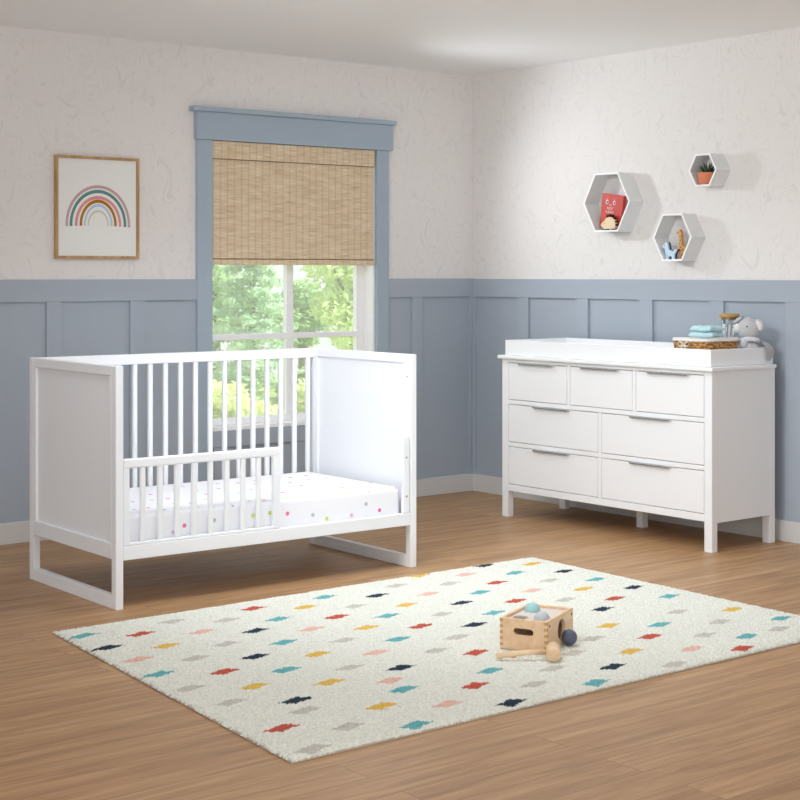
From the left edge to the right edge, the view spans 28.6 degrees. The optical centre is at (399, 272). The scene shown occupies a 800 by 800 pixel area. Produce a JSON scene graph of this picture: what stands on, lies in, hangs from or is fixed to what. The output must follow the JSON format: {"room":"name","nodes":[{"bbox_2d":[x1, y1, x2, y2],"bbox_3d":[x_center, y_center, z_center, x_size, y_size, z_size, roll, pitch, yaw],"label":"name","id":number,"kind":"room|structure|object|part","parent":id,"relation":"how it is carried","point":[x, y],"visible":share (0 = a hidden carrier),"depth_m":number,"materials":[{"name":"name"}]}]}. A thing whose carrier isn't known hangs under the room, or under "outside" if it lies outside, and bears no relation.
{"room":"children's room","nodes":[
{"label":"children's room","id":0,"kind":"room"},
{"bbox_2d":[0,26,472,279],"bbox_3d":[-2.751,0.055,6.437,8.000,2.350,0.150,0,0,-39],"label":"wall","id":1,"kind":"structure","parent":0,"point":[62,93],"depth_m":7.65,"materials":[{"name":"paint"}]},
{"bbox_2d":[45,302,61,356],"bbox_3d":[-1.603,0.636,7.252,0.075,1.007,0.018,0,0,-39],"label":"trim","id":2,"kind":"structure","parent":1,"relation":"attached to","point":[53,310],"depth_m":7.24,"materials":[{"name":"grey paint"}]},
{"bbox_2d":[54,154,138,258],"bbox_3d":[-1.427,-0.307,7.390,0.437,0.481,0.022,0,0,-39],"label":"framed print","id":3,"kind":"object","parent":1,"relation":"attached to","point":[96,199],"visible":1,"depth_m":7.38,"materials":[{"name":"white paper"}]},
{"bbox_2d":[0,300,195,523],"bbox_3d":[-3.381,0.680,5.832,6.258,1.100,0.004,0,0,-39],"label":"wall panel","id":4,"kind":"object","parent":1,"relation":"attached to","point":[89,328],"depth_m":7.39,"materials":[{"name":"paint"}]},
{"bbox_2d":[0,279,196,301],"bbox_3d":[-3.407,0.082,5.802,6.182,0.102,0.018,0,0,-39],"label":"trim","id":5,"kind":"structure","parent":1,"relation":"attached to","point":[122,289],"depth_m":7.39,"materials":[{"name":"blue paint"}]},
{"bbox_2d":[129,301,143,487],"bbox_3d":[-1.265,0.636,7.524,0.076,1.007,0.018,0,0,-39],"label":"trim","id":6,"kind":"structure","parent":1,"relation":"attached to","point":[136,308],"depth_m":7.52,"materials":[{"name":"grey paint"}]},
{"bbox_2d":[213,448,221,479],"bbox_3d":[-0.909,1.006,7.810,0.050,0.268,0.018,0,0,-39],"label":"trim","id":7,"kind":"structure","parent":1,"relation":"attached to","point":[217,465],"depth_m":7.80,"materials":[{"name":"grey paint"}]},
{"bbox_2d":[0,474,472,544],"bbox_3d":[-2.697,1.182,6.370,8.000,0.096,0.022,0,0,-39],"label":"baseboard","id":8,"kind":"structure","parent":1,"relation":"attached to","point":[13,532],"depth_m":8.64,"materials":[{"name":"white paint"}]},
{"bbox_2d":[216,426,290,478],"bbox_3d":[-0.539,1.009,8.116,1.036,0.442,0.004,0,0,-39],"label":"wall panel","id":9,"kind":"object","parent":1,"relation":"attached to","point":[286,445],"depth_m":7.99,"materials":[{"name":"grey paint"}]},
{"bbox_2d":[189,105,396,481],"bbox_3d":[-0.574,0.154,8.154,1.275,1.952,0.199,0,0,-39],"label":"window","id":10,"kind":"structure","parent":1,"relation":"in","point":[370,332],"depth_m":8.09,"materials":[{"name":"blue paint"}]},
{"bbox_3d":[-0.970,0.235,7.757,0.086,1.790,0.024,0,0,-39],"label":"casing","id":11,"kind":"part","parent":10,"relation":"part of","materials":[{"name":"blue paint"}]},
{"bbox_3d":[-0.583,0.780,8.171,1.012,0.018,0.161,0,0,-39],"label":"sill","id":12,"kind":"part","parent":10,"relation":"part of","materials":[{"name":"white paint"}]},
{"bbox_3d":[-0.600,0.327,8.190,0.932,0.028,0.039,0,0,-39],"label":"meeting rail","id":13,"kind":"part","parent":10,"relation":"part of","materials":[{"name":"white paint"}]},
{"bbox_3d":[-0.601,0.061,8.194,1.012,1.419,0.035,0,0,-39],"label":"sash","id":14,"kind":"part","parent":10,"relation":"part of","materials":[{"name":"white paint"}]},
{"bbox_2d":[213,141,374,264],"bbox_3d":[-0.540,-0.349,8.108,1.022,0.616,0.018,0,0,-39],"label":"woven shade","id":15,"kind":"object","parent":10,"relation":"attached to","point":[273,204],"visible":1,"depth_m":8.09,"materials":[{"name":"brown wood"}]},
{"bbox_3d":[-0.098,0.235,8.458,0.080,1.790,0.024,0,0,-39],"label":"casing","id":16,"kind":"part","parent":10,"relation":"part of","materials":[{"name":"blue paint"}]},
{"bbox_2d":[291,441,304,472],"bbox_3d":[-0.530,1.006,8.115,0.076,0.268,0.018,0,0,-39],"label":"trim","id":17,"kind":"structure","parent":1,"relation":"attached to","point":[300,444],"depth_m":8.12,"materials":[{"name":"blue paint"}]},
{"bbox_2d":[411,297,422,479],"bbox_3d":[0.091,0.636,8.614,0.074,1.007,0.018,0,0,-39],"label":"trim","id":18,"kind":"structure","parent":1,"relation":"attached to","point":[416,302],"depth_m":8.61,"materials":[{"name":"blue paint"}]},
{"bbox_2d":[389,297,468,477],"bbox_3d":[0.140,0.680,8.662,0.706,1.100,0.004,0,0,-39],"label":"wall panel","id":19,"kind":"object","parent":1,"relation":"attached to","point":[445,319],"depth_m":8.73,"materials":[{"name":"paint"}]},
{"bbox_2d":[389,278,474,297],"bbox_3d":[0.175,0.082,8.681,0.628,0.102,0.018,0,0,-39],"label":"trim","id":20,"kind":"structure","parent":1,"relation":"attached to","point":[463,287],"depth_m":8.67,"materials":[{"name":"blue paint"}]},
{"bbox_2d":[469,297,472,473],"bbox_3d":[0.398,0.636,8.861,0.018,1.007,0.018,0,0,-39],"label":"trim","id":21,"kind":"structure","parent":1,"relation":"attached to","point":[470,298],"depth_m":8.85,"materials":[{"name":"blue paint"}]},
{"bbox_2d":[0,491,799,799],"bbox_3d":[-0.030,1.290,3.172,8.150,0.120,8.650,0,0,-39],"label":"floor","id":22,"kind":"structure","parent":0,"point":[74,725],"depth_m":4.44,"materials":[{"name":"brown wood"}]},
{"bbox_2d":[30,348,415,609],"bbox_3d":[-0.710,0.785,6.429,1.392,0.890,0.748,0,0,-37],"label":"crib","id":23,"kind":"object","parent":22,"relation":"on","point":[360,406],"visible":0.88,"depth_m":6.29,"materials":[{"name":"white paint"}]},
{"bbox_3d":[-1.467,0.785,6.297,0.031,0.890,0.036,0,0,-37],"label":"post","id":24,"kind":"part","parent":23,"relation":"part of","materials":[{"name":"white paint"}]},
{"bbox_3d":[-1.250,1.019,6.015,0.030,0.058,0.676,0,0,-37],"label":"rail","id":25,"kind":"part","parent":23,"relation":"part of","materials":[{"name":"white paint"}]},
{"bbox_3d":[-1.251,0.683,6.016,0.009,0.621,0.636,0,0,-37],"label":"panel","id":26,"kind":"part","parent":23,"relation":"part of","materials":[{"name":"white paint"}]},
{"bbox_3d":[-1.250,0.359,6.015,0.030,0.036,0.676,0,0,-37],"label":"rail","id":27,"kind":"part","parent":23,"relation":"part of","materials":[{"name":"white paint"}]},
{"bbox_3d":[-1.033,0.785,5.732,0.031,0.890,0.036,0,0,-37],"label":"post","id":28,"kind":"part","parent":23,"relation":"part of","materials":[{"name":"white paint"}]},
{"bbox_3d":[-1.007,0.858,5.746,0.026,0.286,0.021,0,0,-38],"label":"guard post","id":29,"kind":"part","parent":23,"relation":"part of","materials":[{"name":"white paint"}]},
{"bbox_3d":[-0.924,0.361,6.708,1.330,0.042,0.028,0,0,-38],"label":"rail","id":30,"kind":"part","parent":23,"relation":"part of","materials":[{"name":"white paint"}]},
{"bbox_3d":[-0.745,0.700,5.946,0.685,0.035,0.023,0,0,-37],"label":"guard rail","id":31,"kind":"part","parent":23,"relation":"part of","materials":[{"name":"white paint"}]},
{"bbox_2d":[130,472,397,541],"bbox_3d":[-0.718,0.962,6.415,1.292,0.138,0.678,0,0,-37],"label":"mattress","id":32,"kind":"object","parent":23,"relation":"on","point":[306,497],"visible":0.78,"depth_m":6.31,"materials":[{"name":"white fabric"}]},
{"bbox_3d":[-0.490,1.026,6.143,1.330,0.051,0.026,0,0,-37],"label":"rail","id":33,"kind":"part","parent":23,"relation":"part of","materials":[{"name":"white paint"}]},
{"bbox_3d":[-0.486,0.848,6.145,0.032,0.306,0.022,0,0,-37],"label":"guard post","id":34,"kind":"part","parent":23,"relation":"part of","materials":[{"name":"white paint"}]},
{"bbox_3d":[-0.387,0.785,7.126,0.031,0.890,0.036,0,0,-37],"label":"post","id":35,"kind":"part","parent":23,"relation":"part of","materials":[{"name":"white paint"}]},
{"bbox_3d":[-0.170,0.359,6.843,0.030,0.036,0.676,0,0,-37],"label":"rail","id":36,"kind":"part","parent":23,"relation":"part of","materials":[{"name":"white paint"}]},
{"bbox_3d":[-0.172,0.683,6.845,0.009,0.621,0.636,0,0,-37],"label":"panel","id":37,"kind":"part","parent":23,"relation":"part of","materials":[{"name":"white paint"}]},
{"bbox_3d":[0.046,0.785,6.561,0.031,0.890,0.036,0,0,-37],"label":"post","id":38,"kind":"part","parent":23,"relation":"part of","materials":[{"name":"white paint"}]},
{"bbox_2d":[54,557,799,763],"bbox_3d":[0.146,1.222,5.336,2.420,0.015,1.690,0,0,-39],"label":"area rug","id":39,"kind":"object","parent":22,"relation":"on","point":[300,677],"visible":0.92,"depth_m":5.09,"materials":[{"name":"beige carpet"}]},
{"bbox_2d":[496,642,560,661],"bbox_3d":[0.404,1.192,4.941,0.203,0.045,0.086,0,0,5],"label":"mallet","id":40,"kind":"object","parent":39,"relation":"on","point":[552,651],"visible":1,"depth_m":4.92,"materials":[{"name":"brown wood"}]},
{"bbox_3d":[0.383,1.199,4.929,0.164,0.029,0.019,0,0,-2],"label":"handle","id":41,"kind":"part","parent":40,"relation":"part of","materials":[{"name":"brown wood"}]},
{"bbox_2d":[500,603,572,649],"bbox_3d":[0.451,1.165,5.150,0.164,0.100,0.243,0,0,26],"label":"box","id":42,"kind":"object","parent":39,"relation":"on","point":[519,630],"visible":0.91,"depth_m":5.07,"materials":[{"name":"brown wood"}]},
{"bbox_2d":[524,602,539,612],"bbox_3d":[0.440,1.122,5.211,0.053,0.053,0.053,0,0,-39],"label":"ball","id":43,"kind":"object","parent":42,"relation":"in","point":[532,607],"visible":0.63,"depth_m":5.19,"materials":[{"name":"teal"}]},
{"bbox_2d":[534,611,549,620],"bbox_3d":[0.461,1.124,5.090,0.053,0.053,0.053,0,0,-39],"label":"ball","id":44,"kind":"object","parent":42,"relation":"in","point":[541,615],"visible":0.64,"depth_m":5.07,"materials":[{"name":"grey"}]},
{"bbox_2d":[562,629,576,644],"bbox_3d":[0.553,1.190,5.120,0.051,0.051,0.051,0,0,-39],"label":"ball","id":45,"kind":"object","parent":39,"relation":"on","point":[569,637],"visible":1,"depth_m":5.10,"materials":[{"name":"blue"}]},
{"bbox_2d":[497,355,775,552],"bbox_3d":[1.107,0.823,7.545,0.458,0.815,1.394,0,0,-39],"label":"dresser","id":46,"kind":"object","parent":22,"relation":"on","point":[697,443],"visible":0.97,"depth_m":7.19,"materials":[{"name":"white paint"}]},
{"bbox_3d":[0.546,0.832,7.936,0.037,0.797,0.044,0,0,-39],"label":"leg","id":47,"kind":"part","parent":46,"relation":"part of","materials":[{"name":"white paint"}]},
{"bbox_3d":[0.668,0.454,7.744,0.014,0.007,0.264,0,0,-39],"label":"handle","id":48,"kind":"part","parent":46,"relation":"part of","materials":[{"name":"silver metal"}]},
{"bbox_3d":[0.683,0.544,7.751,0.018,0.183,0.411,0,0,-39],"label":"drawer","id":49,"kind":"part","parent":46,"relation":"part of","materials":[{"name":"white paint"}]},
{"bbox_3d":[0.733,0.664,7.662,0.014,0.007,0.264,0,0,-39],"label":"handle","id":50,"kind":"part","parent":46,"relation":"part of","materials":[{"name":"silver metal"}]},
{"bbox_3d":[0.733,0.876,7.662,0.014,0.007,0.264,0,0,-39],"label":"handle","id":51,"kind":"part","parent":46,"relation":"part of","materials":[{"name":"silver metal"}]},
{"bbox_3d":[0.749,0.969,7.670,0.018,0.186,0.620,0,0,-39],"label":"drawer","id":52,"kind":"part","parent":46,"relation":"part of","materials":[{"name":"white paint"}]},
{"bbox_3d":[0.749,0.755,7.670,0.018,0.185,0.620,0,0,-39],"label":"drawer","id":53,"kind":"part","parent":46,"relation":"part of","materials":[{"name":"white paint"}]},
{"bbox_3d":[0.860,0.832,8.189,0.037,0.797,0.044,0,0,-39],"label":"leg","id":54,"kind":"part","parent":46,"relation":"part of","materials":[{"name":"white paint"}]},
{"bbox_3d":[0.938,0.454,7.407,0.014,0.007,0.264,0,0,-39],"label":"handle","id":55,"kind":"part","parent":46,"relation":"part of","materials":[{"name":"silver metal"}]},
{"bbox_3d":[0.954,0.544,7.414,0.018,0.183,0.401,0,0,-39],"label":"drawer","id":56,"kind":"part","parent":46,"relation":"part of","materials":[{"name":"white paint"}]},
{"bbox_3d":[0.952,0.442,7.418,0.020,0.016,1.272,0,0,-39],"label":"rail","id":57,"kind":"part","parent":46,"relation":"part of","materials":[{"name":"white paint"}]},
{"bbox_3d":[0.952,0.649,7.418,0.020,0.021,1.272,0,0,-39],"label":"rail","id":58,"kind":"part","parent":46,"relation":"part of","materials":[{"name":"white paint"}]},
{"bbox_3d":[0.952,0.862,7.418,0.020,0.022,1.272,0,0,-39],"label":"rail","id":59,"kind":"part","parent":46,"relation":"part of","materials":[{"name":"white paint"}]},
{"bbox_3d":[0.952,1.081,7.418,0.020,0.034,1.272,0,0,-39],"label":"rail","id":60,"kind":"part","parent":46,"relation":"part of","materials":[{"name":"white paint"}]},
{"bbox_2d":[505,338,772,366],"bbox_3d":[1.120,0.377,7.555,0.434,0.076,1.334,0,0,-39],"label":"tray","id":61,"kind":"object","parent":46,"relation":"on","point":[650,352],"visible":1,"depth_m":7.33,"materials":[{"name":"white paint"}]},
{"bbox_2d":[672,337,738,349],"bbox_3d":[1.392,0.348,7.160,0.258,0.108,0.225,0,0,-39],"label":"wicker basket","id":62,"kind":"object","parent":61,"relation":"in","point":[713,343],"visible":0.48,"depth_m":7.08,"materials":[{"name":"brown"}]},
{"bbox_2d":[688,331,723,337],"bbox_3d":[1.397,0.279,7.154,0.118,0.031,0.132,0,0,34],"label":"folded cloth","id":63,"kind":"object","parent":62,"relation":"in","point":[696,334],"visible":0.91,"depth_m":7.11,"materials":[{"name":"teal fabric"}]},
{"bbox_2d":[690,325,724,331],"bbox_3d":[1.401,0.252,7.149,0.108,0.030,0.124,0,0,44],"label":"folded cloth","id":64,"kind":"object","parent":63,"relation":"on","point":[699,328],"visible":1,"depth_m":7.11,"materials":[{"name":"teal fabric"}]},
{"bbox_2d":[719,313,738,336],"bbox_3d":[1.532,0.295,7.292,0.092,0.213,0.092,0,0,-39],"label":"glass jar","id":65,"kind":"object","parent":61,"relation":"in","point":[728,332],"visible":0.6,"depth_m":7.27,"materials":[{"name":"clear glass"}]},
{"bbox_3d":[1.532,0.203,7.292,0.092,0.029,0.092,0,0,-39],"label":"lid","id":66,"kind":"part","parent":65,"relation":"part of","materials":[{"name":"brown wood"}]},
{"bbox_2d":[732,316,773,360],"bbox_3d":[1.616,0.300,7.175,0.188,0.204,0.109,0,0,11],"label":"plush animal","id":67,"kind":"object","parent":61,"relation":"in","point":[749,329],"visible":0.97,"depth_m":7.14},
{"bbox_3d":[1.173,1.155,7.590,0.040,0.150,0.040,0,0,-39],"label":"leg","id":68,"kind":"part","parent":46,"relation":"part of","materials":[{"name":"white paint"}]},
{"bbox_3d":[1.138,0.876,7.159,0.014,0.007,0.264,0,0,-39],"label":"handle","id":69,"kind":"part","parent":46,"relation":"part of","materials":[{"name":"silver metal"}]},
{"bbox_3d":[1.138,0.664,7.159,0.014,0.007,0.264,0,0,-39],"label":"handle","id":70,"kind":"part","parent":46,"relation":"part of","materials":[{"name":"silver metal"}]},
{"bbox_3d":[1.153,0.969,7.166,0.018,0.186,0.620,0,0,-39],"label":"drawer","id":71,"kind":"part","parent":46,"relation":"part of","materials":[{"name":"white paint"}]},
{"bbox_3d":[1.153,0.755,7.166,0.018,0.185,0.620,0,0,-39],"label":"drawer","id":72,"kind":"part","parent":46,"relation":"part of","materials":[{"name":"white paint"}]},
{"bbox_3d":[1.206,0.454,7.074,0.014,0.007,0.264,0,0,-39],"label":"handle","id":73,"kind":"part","parent":46,"relation":"part of","materials":[{"name":"silver metal"}]},
{"bbox_3d":[1.222,0.544,7.081,0.018,0.183,0.402,0,0,-39],"label":"drawer","id":74,"kind":"part","parent":46,"relation":"part of","materials":[{"name":"white paint"}]},
{"bbox_3d":[1.370,0.832,6.910,0.037,0.797,0.044,0,0,-39],"label":"leg","id":75,"kind":"part","parent":46,"relation":"part of","materials":[{"name":"white paint"}]},
{"bbox_3d":[1.534,0.768,7.028,0.366,0.668,0.019,0,0,-39],"label":"panel","id":76,"kind":"part","parent":46,"relation":"part of","materials":[{"name":"white paint"}]},
{"bbox_3d":[1.684,0.832,7.163,0.037,0.797,0.044,0,0,-39],"label":"leg","id":77,"kind":"part","parent":46,"relation":"part of","materials":[{"name":"white paint"}]},
{"bbox_2d":[0,0,799,74],"bbox_3d":[-0.030,-1.180,3.172,8.150,0.120,8.650,0,0,-39],"label":"ceiling","id":78,"kind":"structure","parent":0,"point":[466,37],"depth_m":7.06,"materials":[{"name":"white paint"}]},
{"bbox_2d":[473,27,799,279],"bbox_3d":[3.088,0.055,5.678,0.150,2.350,8.650,0,0,-39],"label":"wall","id":79,"kind":"structure","parent":0,"point":[542,134],"depth_m":7.88,"materials":[{"name":"paint"}]},
{"bbox_2d":[473,297,476,473],"bbox_3d":[0.418,0.637,8.865,0.018,1.006,0.036,0,0,-39],"label":"trim","id":80,"kind":"structure","parent":79,"relation":"attached to","point":[474,298],"depth_m":8.85,"materials":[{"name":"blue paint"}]},
{"bbox_2d":[517,298,529,339],"bbox_3d":[0.675,0.637,8.546,0.018,1.006,0.086,0,0,-39],"label":"trim","id":81,"kind":"structure","parent":79,"relation":"attached to","point":[523,304],"depth_m":8.53,"materials":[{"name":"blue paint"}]},
{"bbox_2d":[576,299,588,338],"bbox_3d":[0.956,0.637,8.196,0.018,1.006,0.086,0,0,-39],"label":"trim","id":82,"kind":"structure","parent":79,"relation":"attached to","point":[582,305],"depth_m":8.19,"materials":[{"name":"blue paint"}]},
{"bbox_2d":[583,172,643,231],"bbox_3d":[1.083,-0.358,7.970,0.102,0.298,0.323,0,0,-39],"label":"shelf","id":83,"kind":"object","parent":79,"relation":"attached to","point":[635,201],"visible":0.99,"depth_m":7.92,"materials":[{"name":"white wood"}]},
{"bbox_2d":[601,214,617,229],"bbox_3d":[1.062,-0.258,7.944,0.021,0.080,0.110,0,0,-39],"label":"toy","id":84,"kind":"object","parent":83,"relation":"on","point":[610,222],"visible":1,"depth_m":7.93,"materials":[{"name":"beige wood"}]},
{"bbox_2d":[599,193,626,228],"bbox_3d":[1.082,-0.313,7.971,0.023,0.191,0.170,0,0,-39],"label":"picture book","id":85,"kind":"object","parent":83,"relation":"on","point":[613,204],"visible":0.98,"depth_m":7.96,"materials":[{"name":"red paper"}]},
{"bbox_2d":[477,297,784,519],"bbox_3d":[3.076,0.680,5.569,0.004,1.100,8.496,0,0,-39],"label":"wall panel","id":86,"kind":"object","parent":79,"relation":"attached to","point":[609,319],"depth_m":8.16,"materials":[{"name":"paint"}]},
{"bbox_2d":[473,279,799,302],"bbox_3d":[3.075,0.084,5.560,0.018,0.101,8.482,0,0,-39],"label":"trim","id":87,"kind":"structure","parent":79,"relation":"attached to","point":[688,290],"depth_m":7.86,"materials":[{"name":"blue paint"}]},
{"bbox_2d":[473,474,799,543],"bbox_3d":[3.075,1.182,5.557,0.022,0.096,8.478,0,0,-39],"label":"baseboard","id":88,"kind":"structure","parent":79,"relation":"attached to","point":[786,531],"depth_m":7.69,"materials":[{"name":"white paint"}]},
{"bbox_2d":[639,300,653,341],"bbox_3d":[1.236,0.637,7.848,0.018,1.006,0.086,0,0,-39],"label":"trim","id":89,"kind":"structure","parent":79,"relation":"attached to","point":[646,307],"depth_m":7.84,"materials":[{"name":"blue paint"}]},
{"bbox_2d":[653,213,705,260],"bbox_3d":[1.358,-0.173,7.628,0.102,0.229,0.247,0,0,-39],"label":"shelf","id":90,"kind":"object","parent":79,"relation":"attached to","point":[697,236],"visible":1,"depth_m":7.58,"materials":[{"name":"white wood"}]},
{"bbox_2d":[662,242,679,258],"bbox_3d":[1.319,-0.110,7.640,0.024,0.084,0.095,0,0,-39],"label":"toy","id":91,"kind":"object","parent":90,"relation":"on","point":[670,254],"visible":1,"depth_m":7.64,"materials":[{"name":"blue paint"}]},
{"bbox_2d":[676,229,685,258],"bbox_3d":[1.370,-0.140,7.614,0.020,0.144,0.060,0,0,-39],"label":"toy","id":92,"kind":"object","parent":90,"relation":"on","point":[680,232],"visible":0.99,"depth_m":7.61,"materials":[{"name":"brown wood"}]},
{"bbox_2d":[689,153,729,186],"bbox_3d":[1.476,-0.489,7.481,0.102,0.155,0.173,0,0,-39],"label":"shelf","id":93,"kind":"object","parent":79,"relation":"attached to","point":[722,170],"visible":0.94,"depth_m":7.45,"materials":[{"name":"white wood"}]},
{"bbox_2d":[698,162,714,184],"bbox_3d":[1.470,-0.476,7.479,0.099,0.109,0.094,0,0,-39],"label":"potted succulent","id":94,"kind":"object","parent":93,"relation":"on","point":[704,177],"visible":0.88,"depth_m":7.45,"materials":[{"name":"ceramic"}]},
{"bbox_2d":[709,301,724,336],"bbox_3d":[1.518,0.637,7.497,0.018,1.006,0.086,0,0,-39],"label":"trim","id":95,"kind":"structure","parent":79,"relation":"attached to","point":[715,307],"depth_m":7.49,"materials":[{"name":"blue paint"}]},
{"bbox_2d":[785,302,799,522],"bbox_3d":[1.797,0.637,7.150,0.018,1.006,0.086,0,0,-39],"label":"wall panel","id":96,"kind":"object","parent":79,"relation":"attached to","point":[792,309],"depth_m":7.15,"materials":[{"name":"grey paint"}]},
{"bbox_2d":[698,172,713,184],"bbox_3d":[1.468,-0.450,7.478,0.094,0.058,0.094,0,0,-39],"label":"pot","id":97,"kind":"object","parent":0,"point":[703,177],"depth_m":7.44,"materials":[{"name":"ceramic"}]},
{"label":"outside","id":98,"kind":"structure","parent":0,"visible":0},
{"bbox_2d":[257,379,276,402],"bbox_3d":[3.164,1.830,21.424,32.000,0.100,14.900,0,0,-39],"label":"lawn","id":99,"kind":"structure","parent":98,"point":[272,395],"depth_m":23.16,"materials":[{"name":"green plant"}]},
{"bbox_2d":[213,265,242,381],"bbox_3d":[-2.784,0.404,22.442,1.349,2.802,1.004,0,0,-39],"label":"leafy tree","id":100,"kind":"object","parent":99,"relation":"on","point":[218,275],"visible":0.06,"depth_m":22.32,"materials":[{"name":"green plant"}]},
{"bbox_2d":[213,379,249,418],"bbox_3d":[-2.118,1.543,18.597,0.872,0.617,0.917,0,0,-39],"label":"shrub","id":101,"kind":"object","parent":99,"relation":"on","point":[217,386],"visible":0.41,"depth_m":18.36,"materials":[{"name":"green plant"}]},
{"bbox_2d":[221,373,263,401],"bbox_3d":[-1.987,1.533,19.810,0.644,0.546,0.646,0,0,-39],"label":"shrub","id":102,"kind":"object","parent":99,"relation":"on","point":[246,380],"visible":0.16,"depth_m":19.69,"materials":[{"name":"green plant"}]},
{"bbox_2d":[235,399,277,416],"bbox_3d":[-1.552,1.629,17.607,0.683,0.450,0.659,0,0,-39],"label":"shrub","id":103,"kind":"object","parent":99,"relation":"on","point":[259,406],"visible":0.16,"depth_m":17.48,"materials":[{"name":"green plant"}]},
{"bbox_2d":[213,265,304,389],"bbox_3d":[-1.990,0.467,21.474,1.650,2.667,1.590,0,0,-39],"label":"deciduous tree","id":104,"kind":"object","parent":99,"relation":"on","point":[250,300],"visible":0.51,"depth_m":21.36,"materials":[{"name":"green plant"}]},
{"bbox_2d":[270,377,304,405],"bbox_3d":[-1.283,1.530,19.403,0.633,0.552,0.602,0,0,-39],"label":"shrub","id":105,"kind":"object","parent":99,"relation":"on","point":[301,378],"visible":0.02,"depth_m":19.33,"materials":[{"name":"green plant"}]},
{"bbox_2d":[269,278,332,377],"bbox_3d":[-1.499,0.939,23.546,1.090,1.736,0.795,0,0,-39],"label":"leafy tree","id":106,"kind":"object","parent":99,"relation":"on","point":[301,298],"visible":0.44,"depth_m":23.39,"materials":[{"name":"green plant"}]},
{"bbox_2d":[297,379,304,412],"bbox_3d":[-0.932,1.536,18.816,0.809,0.597,0.799,0,0,-4],"label":"shrub","id":107,"kind":"object","parent":99,"relation":"on","point":[301,390],"visible":0.08,"depth_m":18.71,"materials":[{"name":"green plant"}]},
{"bbox_2d":[300,265,352,349],"bbox_3d":[-0.590,0.518,20.572,1.535,2.581,1.051,0,0,-39],"label":"leafy tree","id":108,"kind":"object","parent":99,"relation":"on","point":[342,308],"visible":0.37,"depth_m":20.24,"materials":[{"name":"green plant"}]}
]}

